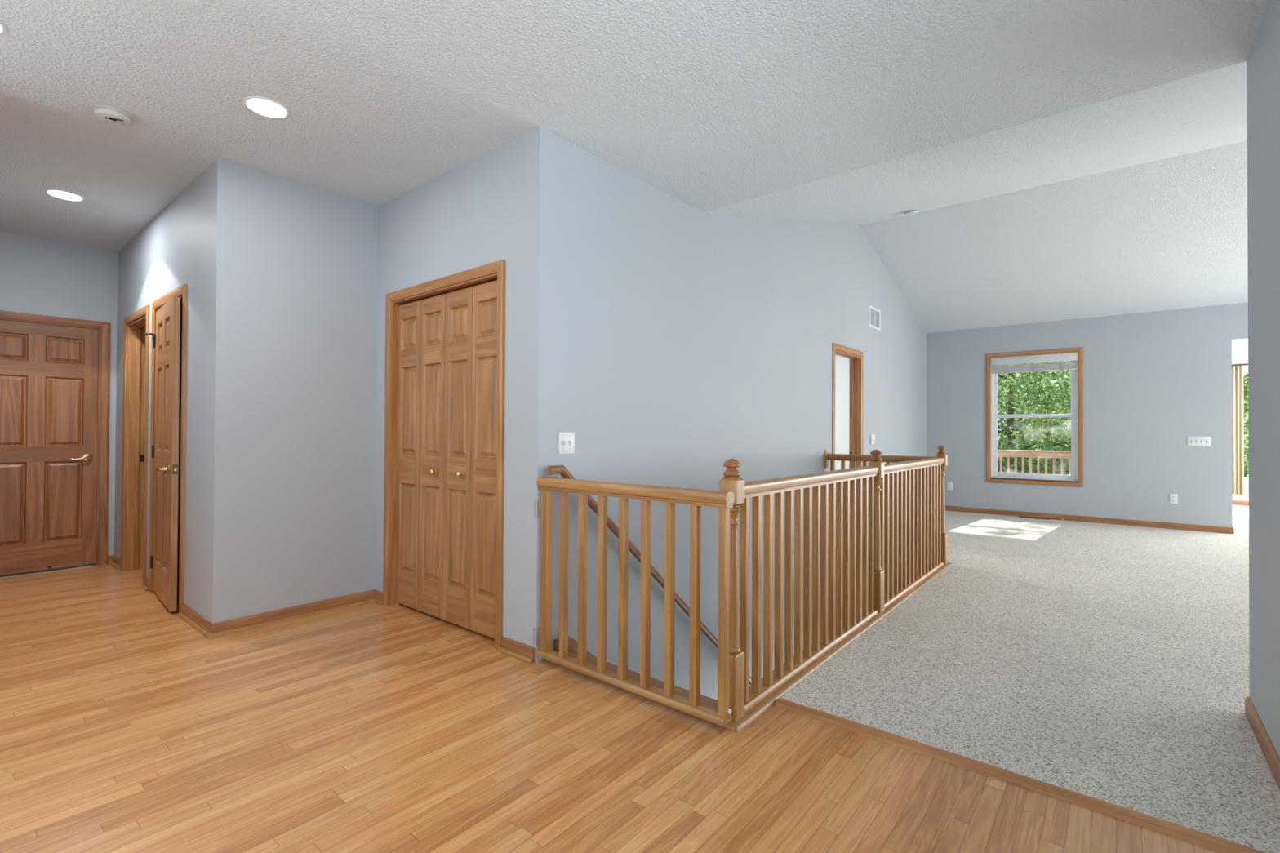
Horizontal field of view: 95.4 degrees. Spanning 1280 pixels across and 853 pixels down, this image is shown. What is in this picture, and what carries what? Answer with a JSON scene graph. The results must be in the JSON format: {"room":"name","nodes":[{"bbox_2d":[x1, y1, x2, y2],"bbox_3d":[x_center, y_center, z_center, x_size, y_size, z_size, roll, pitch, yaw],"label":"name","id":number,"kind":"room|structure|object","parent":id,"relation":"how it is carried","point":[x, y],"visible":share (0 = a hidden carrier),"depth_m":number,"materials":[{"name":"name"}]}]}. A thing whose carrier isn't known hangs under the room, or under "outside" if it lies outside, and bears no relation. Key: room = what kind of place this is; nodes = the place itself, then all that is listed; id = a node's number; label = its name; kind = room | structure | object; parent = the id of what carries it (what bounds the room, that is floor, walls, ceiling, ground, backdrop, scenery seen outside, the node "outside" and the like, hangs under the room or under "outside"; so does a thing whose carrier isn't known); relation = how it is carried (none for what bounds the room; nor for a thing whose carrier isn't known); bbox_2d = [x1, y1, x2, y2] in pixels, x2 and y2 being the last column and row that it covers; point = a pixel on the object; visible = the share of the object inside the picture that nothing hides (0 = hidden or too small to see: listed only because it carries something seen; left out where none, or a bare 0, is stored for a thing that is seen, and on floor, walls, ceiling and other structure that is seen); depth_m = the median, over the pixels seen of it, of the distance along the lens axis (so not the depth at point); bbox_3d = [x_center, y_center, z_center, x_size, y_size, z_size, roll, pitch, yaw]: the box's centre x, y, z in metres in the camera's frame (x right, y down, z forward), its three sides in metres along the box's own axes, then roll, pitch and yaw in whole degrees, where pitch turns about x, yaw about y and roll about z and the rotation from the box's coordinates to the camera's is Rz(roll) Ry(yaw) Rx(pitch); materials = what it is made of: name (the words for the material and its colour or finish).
{"room":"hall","nodes":[
{"label":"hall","id":0,"kind":"room"},
{"bbox_2d":[0,231,117,555],"bbox_3d":[-5.042,-0.140,4.733,0.120,2.877,1.160,0,-1,39],"label":"wall","id":1,"kind":"structure","parent":0,"point":[39,276],"depth_m":4.90,"materials":[{"name":"blue paint"}]},
{"bbox_2d":[0,310,111,577],"bbox_3d":[-4.967,0.141,4.787,0.164,2.116,0.890,0,-1,39],"label":"door","id":2,"kind":"structure","parent":1,"relation":"in","point":[55,371],"depth_m":4.85,"materials":[{"name":"brown wood"}]},
{"bbox_2d":[114,157,242,622],"bbox_3d":[-3.540,-0.136,4.325,2.957,2.877,0.120,0,-1,39],"label":"wall","id":3,"kind":"structure","parent":0,"point":[195,240],"depth_m":3.47,"materials":[{"name":"blue paint"}]},
{"bbox_2d":[107,555,120,570],"bbox_3d":[-4.502,1.166,4.996,0.375,0.075,0.042,0,-1,39],"label":"baseboard","id":4,"kind":"structure","parent":3,"relation":"attached to","point":[113,560],"depth_m":5.03,"materials":[{"name":"brown wood"}]},
{"bbox_2d":[120,305,149,585],"bbox_3d":[-3.979,0.146,4.673,0.845,2.114,0.137,0,-1,39],"label":"door frame","id":5,"kind":"structure","parent":3,"relation":"in","point":[135,344],"depth_m":4.88,"materials":[{"name":"brown wood"}]},
{"bbox_2d":[141,577,148,591],"bbox_3d":[-3.643,1.164,4.296,0.149,0.075,0.030,0,-1,39],"label":"baseboard","id":6,"kind":"structure","parent":3,"relation":"attached to","point":[145,587],"depth_m":4.30,"materials":[{"name":"brown wood"}]},
{"bbox_2d":[143,284,186,613],"bbox_3d":[-3.236,0.144,4.001,0.864,2.114,0.230,0,-1,39],"label":"door","id":7,"kind":"structure","parent":3,"relation":"in","point":[166,310],"depth_m":3.85,"materials":[{"name":"brown wood"}]},
{"bbox_2d":[177,310,182,586],"bbox_3d":[-2.823,-0.119,4.202,1.454,2.847,0.600,0,-1,39],"label":"door frame","id":8,"kind":"structure","parent":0,"point":[180,337],"depth_m":4.41,"materials":[{"name":"brown wood"}]},
{"bbox_2d":[236,164,377,617],"bbox_3d":[-2.146,-0.134,3.787,0.120,2.877,0.820,0,-1,39],"label":"wall","id":9,"kind":"structure","parent":0,"point":[307,464],"depth_m":3.71,"materials":[{"name":"blue paint"}]},
{"bbox_2d":[177,589,382,639],"bbox_3d":[-2.332,1.167,3.826,1.053,0.075,0.635,1,-1,-44],"label":"baseboard","id":10,"kind":"structure","parent":9,"relation":"attached to","point":[208,629],"depth_m":3.59,"materials":[{"name":"brown wood"}]},
{"bbox_2d":[374,133,524,642],"bbox_3d":[-1.235,-0.130,3.646,1.706,2.877,0.120,0,-1,39],"label":"wall","id":11,"kind":"structure","parent":0,"point":[471,215],"depth_m":3.33,"materials":[{"name":"blue paint"}]},
{"bbox_2d":[382,259,505,649],"bbox_3d":[-1.200,0.153,3.602,1.285,2.110,0.137,0,-1,39],"label":"door","id":12,"kind":"structure","parent":11,"relation":"in","point":[444,397],"depth_m":3.56,"materials":[{"name":"brown wood"}]},
{"bbox_2d":[497,635,534,664],"bbox_3d":[-0.649,1.168,3.050,0.264,0.075,0.030,0,-1,39],"label":"baseboard","id":13,"kind":"structure","parent":11,"relation":"attached to","point":[513,648],"depth_m":3.04,"materials":[{"name":"brown wood"}]},
{"bbox_2d":[0,564,1222,852],"bbox_3d":[-2.382,1.315,2.227,7.580,0.250,6.700,0,-1,39],"label":"floor","id":14,"kind":"structure","parent":0,"point":[371,727],"depth_m":2.08,"materials":[{"name":"brown wood"}]},
{"bbox_2d":[544,562,951,733],"bbox_3d":[1.155,1.224,4.119,1.137,0.041,3.805,0,-1,39],"label":"base trim","id":15,"kind":"structure","parent":14,"relation":"on","point":[761,707],"depth_m":2.77,"materials":[{"name":"brown wood"}]},
{"bbox_2d":[717,445,947,722],"bbox_3d":[1.149,0.679,4.139,1.106,1.054,3.760,0,-1,39],"label":"balustrade","id":16,"kind":"object","parent":15,"relation":"on","point":[871,533],"visible":0.91,"depth_m":3.12,"materials":[{"name":"brown wood"}]},
{"bbox_2d":[774,697,1266,852],"bbox_3d":[1.205,1.197,2.042,1.572,0.018,0.048,0,-1,39],"label":"threshold","id":17,"kind":"object","parent":14,"relation":"on","point":[1206,840],"visible":1,"depth_m":1.94,"materials":[{"name":"brown wood"}]},
{"bbox_2d":[778,511,1279,852],"bbox_3d":[4.738,1.245,3.939,6.900,0.032,7.372,0,-1,39],"label":"carpet","id":18,"kind":"object","parent":14,"relation":"on","point":[1108,663],"visible":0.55,"depth_m":2.88,"materials":[{"name":"grey carpet"}]},
{"bbox_2d":[1018,516,1049,519],"bbox_3d":[5.453,1.266,8.054,0.350,0.005,0.060,0,-1,39],"label":"floor register","id":19,"kind":"object","parent":18,"relation":"on","point":[1019,517],"visible":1,"depth_m":8.06,"materials":[{"name":"brown metal"}]},
{"bbox_2d":[0,0,1268,252],"bbox_3d":[-2.428,-1.618,2.180,7.580,0.120,6.711,0,-1,39],"label":"ceiling","id":20,"kind":"structure","parent":0,"point":[710,104],"depth_m":2.60,"materials":[{"name":"white paint"}]},
{"bbox_2d":[0,21,7,35],"bbox_3d":[-2.551,-1.555,2.218,0.193,0.006,0.193,0,-1,39],"label":"recessed light","id":21,"kind":"object","parent":20,"relation":"in","point":[3,30],"visible":1,"depth_m":2.28,"materials":[{"name":"white plastic"}]},
{"bbox_2d":[44,189,84,201],"bbox_3d":[-3.849,-1.547,3.900,0.193,0.006,0.193,0,-1,39],"label":"recessed light","id":22,"kind":"object","parent":20,"relation":"in","point":[62,194],"visible":1,"depth_m":3.90,"materials":[{"name":"white plastic"}]},
{"bbox_2d":[93,105,131,126],"bbox_3d":[-2.608,-1.531,2.881,0.140,0.043,0.140,0,-1,39],"label":"smoke detector","id":23,"kind":"object","parent":20,"relation":"attached to","point":[108,114],"visible":1,"depth_m":2.85,"materials":[{"name":"white plastic"}]},
{"bbox_2d":[243,96,289,118],"bbox_3d":[-1.811,-1.546,2.827,0.193,0.006,0.193,0,-1,39],"label":"recessed light","id":24,"kind":"object","parent":20,"relation":"in","point":[266,107],"visible":1,"depth_m":2.82,"materials":[{"name":"white plastic"}]},
{"bbox_2d":[521,126,926,700],"bbox_3d":[1.938,0.805,6.062,0.120,6.280,7.902,0,-1,39],"label":"wall","id":25,"kind":"structure","parent":0,"point":[675,341],"depth_m":3.96,"materials":[{"name":"blue paint"}]},
{"bbox_2d":[558,432,574,454],"bbox_3d":[-0.390,0.090,3.125,0.020,0.116,0.116,0,-1,39],"label":"light switch","id":26,"kind":"object","parent":25,"relation":"attached to","point":[566,440],"visible":1,"depth_m":3.12,"materials":[{"name":"white plastic"}]},
{"bbox_2d":[553,635,595,657],"bbox_3d":[0.463,2.527,4.156,0.018,2.788,2.882,0,-1,39],"label":"skirt board","id":27,"kind":"object","parent":25,"relation":"attached to","point":[572,643],"visible":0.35,"depth_m":3.13,"materials":[{"name":"brown wood"}]},
{"bbox_2d":[533,476,733,725],"bbox_3d":[-0.089,0.716,2.642,1.140,0.918,0.066,0,-1,39],"label":"gate","id":28,"kind":"object","parent":25,"relation":"attached to","point":[695,498],"visible":1,"depth_m":2.55,"materials":[{"name":"brown wood"}]},
{"bbox_2d":[546,465,751,684],"bbox_3d":[0.436,1.448,4.069,0.092,2.468,2.900,0,-1,39],"label":"wall handrail","id":29,"kind":"object","parent":25,"relation":"attached to","point":[555,469],"visible":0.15,"depth_m":3.44,"materials":[{"name":"brown wood"}]},
{"bbox_2d":[831,342,863,470],"bbox_3d":[2.236,0.193,6.412,0.137,2.114,0.905,0,-1,39],"label":"door frame","id":30,"kind":"structure","parent":25,"relation":"in","point":[856,361],"depth_m":6.69,"materials":[{"name":"brown wood"}]},
{"bbox_2d":[870,434,875,444],"bbox_3d":[2.786,0.154,6.983,0.020,0.116,0.130,0,-1,39],"label":"wall control","id":31,"kind":"object","parent":25,"relation":"attached to","point":[872,436],"visible":1,"depth_m":6.96,"materials":[{"name":"white plastic"}]},
{"bbox_2d":[868,305,880,330],"bbox_3d":[2.853,-1.315,7.078,0.008,0.250,0.410,0,-1,39],"label":"air vent","id":32,"kind":"object","parent":25,"relation":"in","point":[874,314],"visible":1,"depth_m":7.07,"materials":[{"name":"white plastic"}]},
{"bbox_2d":[870,307,874,325],"bbox_3d":[2.794,-1.316,7.007,0.007,0.198,0.165,0,-1,39],"label":"grille","id":33,"kind":"object","parent":32,"relation":"attached to","point":[872,309],"depth_m":7.00,"materials":[{"name":"white metal"}]},
{"bbox_2d":[875,310,879,328],"bbox_3d":[2.912,-1.314,7.150,0.007,0.198,0.165,0,-1,39],"label":"grille","id":34,"kind":"object","parent":32,"relation":"attached to","point":[877,312],"depth_m":7.14,"materials":[{"name":"white metal"}]},
{"bbox_2d":[835,355,849,470],"bbox_3d":[1.226,0.010,8.148,3.630,2.700,5.602,0,-1,39],"label":"wall","id":35,"kind":"structure","parent":0,"point":[842,364],"depth_m":9.83,"materials":[{"name":"paint"}]},
{"bbox_2d":[702,60,1248,333],"bbox_3d":[5.183,-1.941,4.425,7.220,1.003,6.421,0,-1,39],"label":"vault","id":36,"kind":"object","parent":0,"point":[1134,202],"visible":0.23,"depth_m":5.68,"materials":[{"name":"white paint"}]},
{"bbox_2d":[903,208,918,215],"bbox_3d":[2.764,-2.188,5.941,0.140,0.068,0.140,0,-1,20],"label":"smoke detector","id":37,"kind":"object","parent":36,"relation":"attached to","point":[908,212],"visible":1,"depth_m":5.89,"materials":[{"name":"white plastic"}]},
{"bbox_2d":[926,302,1248,527],"bbox_3d":[7.164,-0.046,6.811,7.000,2.848,0.120,0,-1,39],"label":"wall","id":38,"kind":"structure","parent":0,"point":[1153,381],"depth_m":7.50,"materials":[{"name":"blue paint"}]},
{"bbox_2d":[947,482,952,490],"bbox_3d":[4.667,0.899,8.771,0.072,0.116,0.009,0,-1,39],"label":"wall outlet","id":39,"kind":"object","parent":38,"relation":"attached to","point":[949,484],"visible":1,"depth_m":8.77,"materials":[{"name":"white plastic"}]},
{"bbox_2d":[986,347,1083,487],"bbox_3d":[5.511,-0.122,8.169,1.124,1.863,0.147,0,-1,39],"label":"window","id":40,"kind":"structure","parent":38,"relation":"in","point":[1077,375],"depth_m":8.08,"materials":[{"name":"brown wood"}]},
{"bbox_2d":[991,352,1077,373],"bbox_3d":[5.485,-0.530,8.137,1.001,0.922,0.067,0,-1,39],"label":"window blind","id":41,"kind":"object","parent":40,"relation":"attached to","point":[1033,359],"visible":1,"depth_m":8.10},
{"bbox_2d":[944,505,1234,533],"bbox_3d":[5.739,1.232,7.960,3.336,0.075,0.132,0,-1,39],"label":"baseboard","id":42,"kind":"structure","parent":38,"relation":"attached to","point":[976,510],"depth_m":7.64,"materials":[{"name":"brown wood"}]},
{"bbox_2d":[1169,493,1177,503],"bbox_3d":[6.586,0.892,7.192,0.072,0.116,0.009,0,-1,39],"label":"wall outlet","id":43,"kind":"object","parent":38,"relation":"attached to","point":[1173,497],"visible":1,"depth_m":7.19,"materials":[{"name":"white plastic"}]},
{"bbox_2d":[1186,436,1210,446],"bbox_3d":[6.760,0.182,7.050,0.200,0.109,0.020,0,-1,39],"label":"light switch","id":44,"kind":"object","parent":38,"relation":"attached to","point":[1191,441],"visible":1,"depth_m":7.04,"materials":[{"name":"white plastic"}]},
{"bbox_2d":[1231,340,1248,501],"bbox_3d":[9.753,-0.053,7.438,4.400,2.900,4.138,0,-1,39],"label":"wall","id":45,"kind":"structure","parent":0,"point":[1239,348],"depth_m":9.73,"materials":[{"name":"white paint"}]},
{"bbox_2d":[1231,363,1248,365],"bbox_3d":[10.290,-1.028,9.470,1.350,0.040,0.096,0,-1,39],"label":"curtain rod","id":46,"kind":"object","parent":45,"relation":"attached to","point":[1242,364],"visible":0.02,"depth_m":9.67,"materials":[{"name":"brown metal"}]},
{"bbox_2d":[1231,365,1244,495],"bbox_3d":[9.891,0.063,9.745,0.289,2.150,0.089,0,-1,39],"label":"curtain","id":47,"kind":"object","parent":46,"relation":"hanging from","point":[1237,428],"visible":0.45,"depth_m":9.69,"materials":[{"name":"beige fabric"}]},
{"bbox_2d":[1232,500,1248,506],"bbox_3d":[10.911,1.275,8.984,3.980,0.075,0.012,0,-1,39],"label":"baseboard","id":48,"kind":"structure","parent":45,"relation":"attached to","point":[1234,502],"depth_m":9.72,"materials":[{"name":"brown wood"}]},
{"bbox_2d":[1243,370,1248,480],"bbox_3d":[10.412,-0.017,9.497,1.000,1.830,0.080,0,-1,39],"label":"window","id":49,"kind":"structure","parent":45,"relation":"in","point":[1244,371],"depth_m":9.71,"materials":[{"name":"white plastic"}]},
{"bbox_2d":[1232,504,1248,535],"bbox_3d":[9.710,1.419,7.383,4.400,0.254,4.268,0,-1,39],"label":"floor","id":50,"kind":"structure","parent":0,"point":[1240,513],"depth_m":8.08,"materials":[{"name":"white"}]},
{"bbox_2d":[1246,0,1279,758],"bbox_3d":[0.455,-0.155,-0.197,0.120,2.877,6.734,0,-1,39],"label":"wall","id":51,"kind":"structure","parent":0,"point":[1263,64],"depth_m":2.17,"materials":[{"name":"blue paint"}]},
{"bbox_2d":[1244,697,1279,790],"bbox_3d":[1.909,1.156,1.576,0.132,0.075,2.146,0,-1,39],"label":"baseboard","id":52,"kind":"structure","parent":51,"relation":"attached to","point":[1268,751],"depth_m":2.14,"materials":[{"name":"brown wood"}]},
{"label":"outside","id":53,"kind":"structure","parent":0,"visible":0},
{"bbox_3d":[5.143,1.462,10.173,6.000,0.030,2.372,0,-1,39],"label":"deck","id":54,"kind":"object","parent":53,"visible":0},
{"bbox_2d":[997,449,1071,475],"bbox_3d":[5.811,0.939,10.986,6.000,1.038,0.150,0,-1,39],"label":"deck railing","id":55,"kind":"object","parent":54,"relation":"on","point":[1060,455],"visible":0.07,"depth_m":10.08,"materials":[{"name":"brown wood"}]},
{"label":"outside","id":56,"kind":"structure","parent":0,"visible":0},
{"bbox_3d":[17.203,4.503,32.370,70.000,0.100,52.000,0,-1,39],"label":"ground","id":57,"kind":"structure","parent":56,"visible":0},
{"bbox_2d":[997,360,1071,474],"bbox_3d":[10.229,0.196,15.076,5.319,8.151,5.004,1,-1,-32],"label":"tree","id":58,"kind":"object","parent":57,"relation":"on","point":[1025,384],"visible":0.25,"depth_m":14.22,"materials":[{"name":"green plant"}]},
{"bbox_2d":[997,437,1071,475],"bbox_3d":[8.341,2.236,12.704,3.224,4.012,3.216,0,-1,39],"label":"shrub","id":59,"kind":"object","parent":57,"relation":"on","point":[1004,459],"visible":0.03,"depth_m":12.28,"materials":[{"name":"green plant"}]},
{"bbox_2d":[997,364,1071,473],"bbox_3d":[14.665,-1.422,22.565,7.738,11.565,9.648,0,-1,-10],"label":"tree","id":60,"kind":"object","parent":57,"relation":"on","point":[1002,425],"visible":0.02,"depth_m":20.90,"materials":[{"name":"green plant"}]},
{"bbox_2d":[1015,385,1248,475],"bbox_3d":[12.652,0.143,14.767,5.643,8.276,5.487,0,-1,39],"label":"tree","id":61,"kind":"object","parent":57,"relation":"on","point":[1028,402],"visible":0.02,"depth_m":15.12,"materials":[{"name":"green plant"}]},
{"bbox_2d":[1243,373,1248,476],"bbox_3d":[19.017,-0.627,20.459,7.344,10.637,9.417,0,-1,36],"label":"tree","id":62,"kind":"object","parent":57,"relation":"on","point":[1245,379],"visible":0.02,"depth_m":18.34,"materials":[{"name":"green plant"}]},
{"bbox_2d":[1243,410,1248,477],"bbox_3d":[14.971,0.381,12.144,5.063,7.778,5.242,0,-1,-2],"label":"tree","id":63,"kind":"object","parent":57,"relation":"on","point":[1246,457],"visible":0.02,"depth_m":13.01,"materials":[{"name":"green plant"}]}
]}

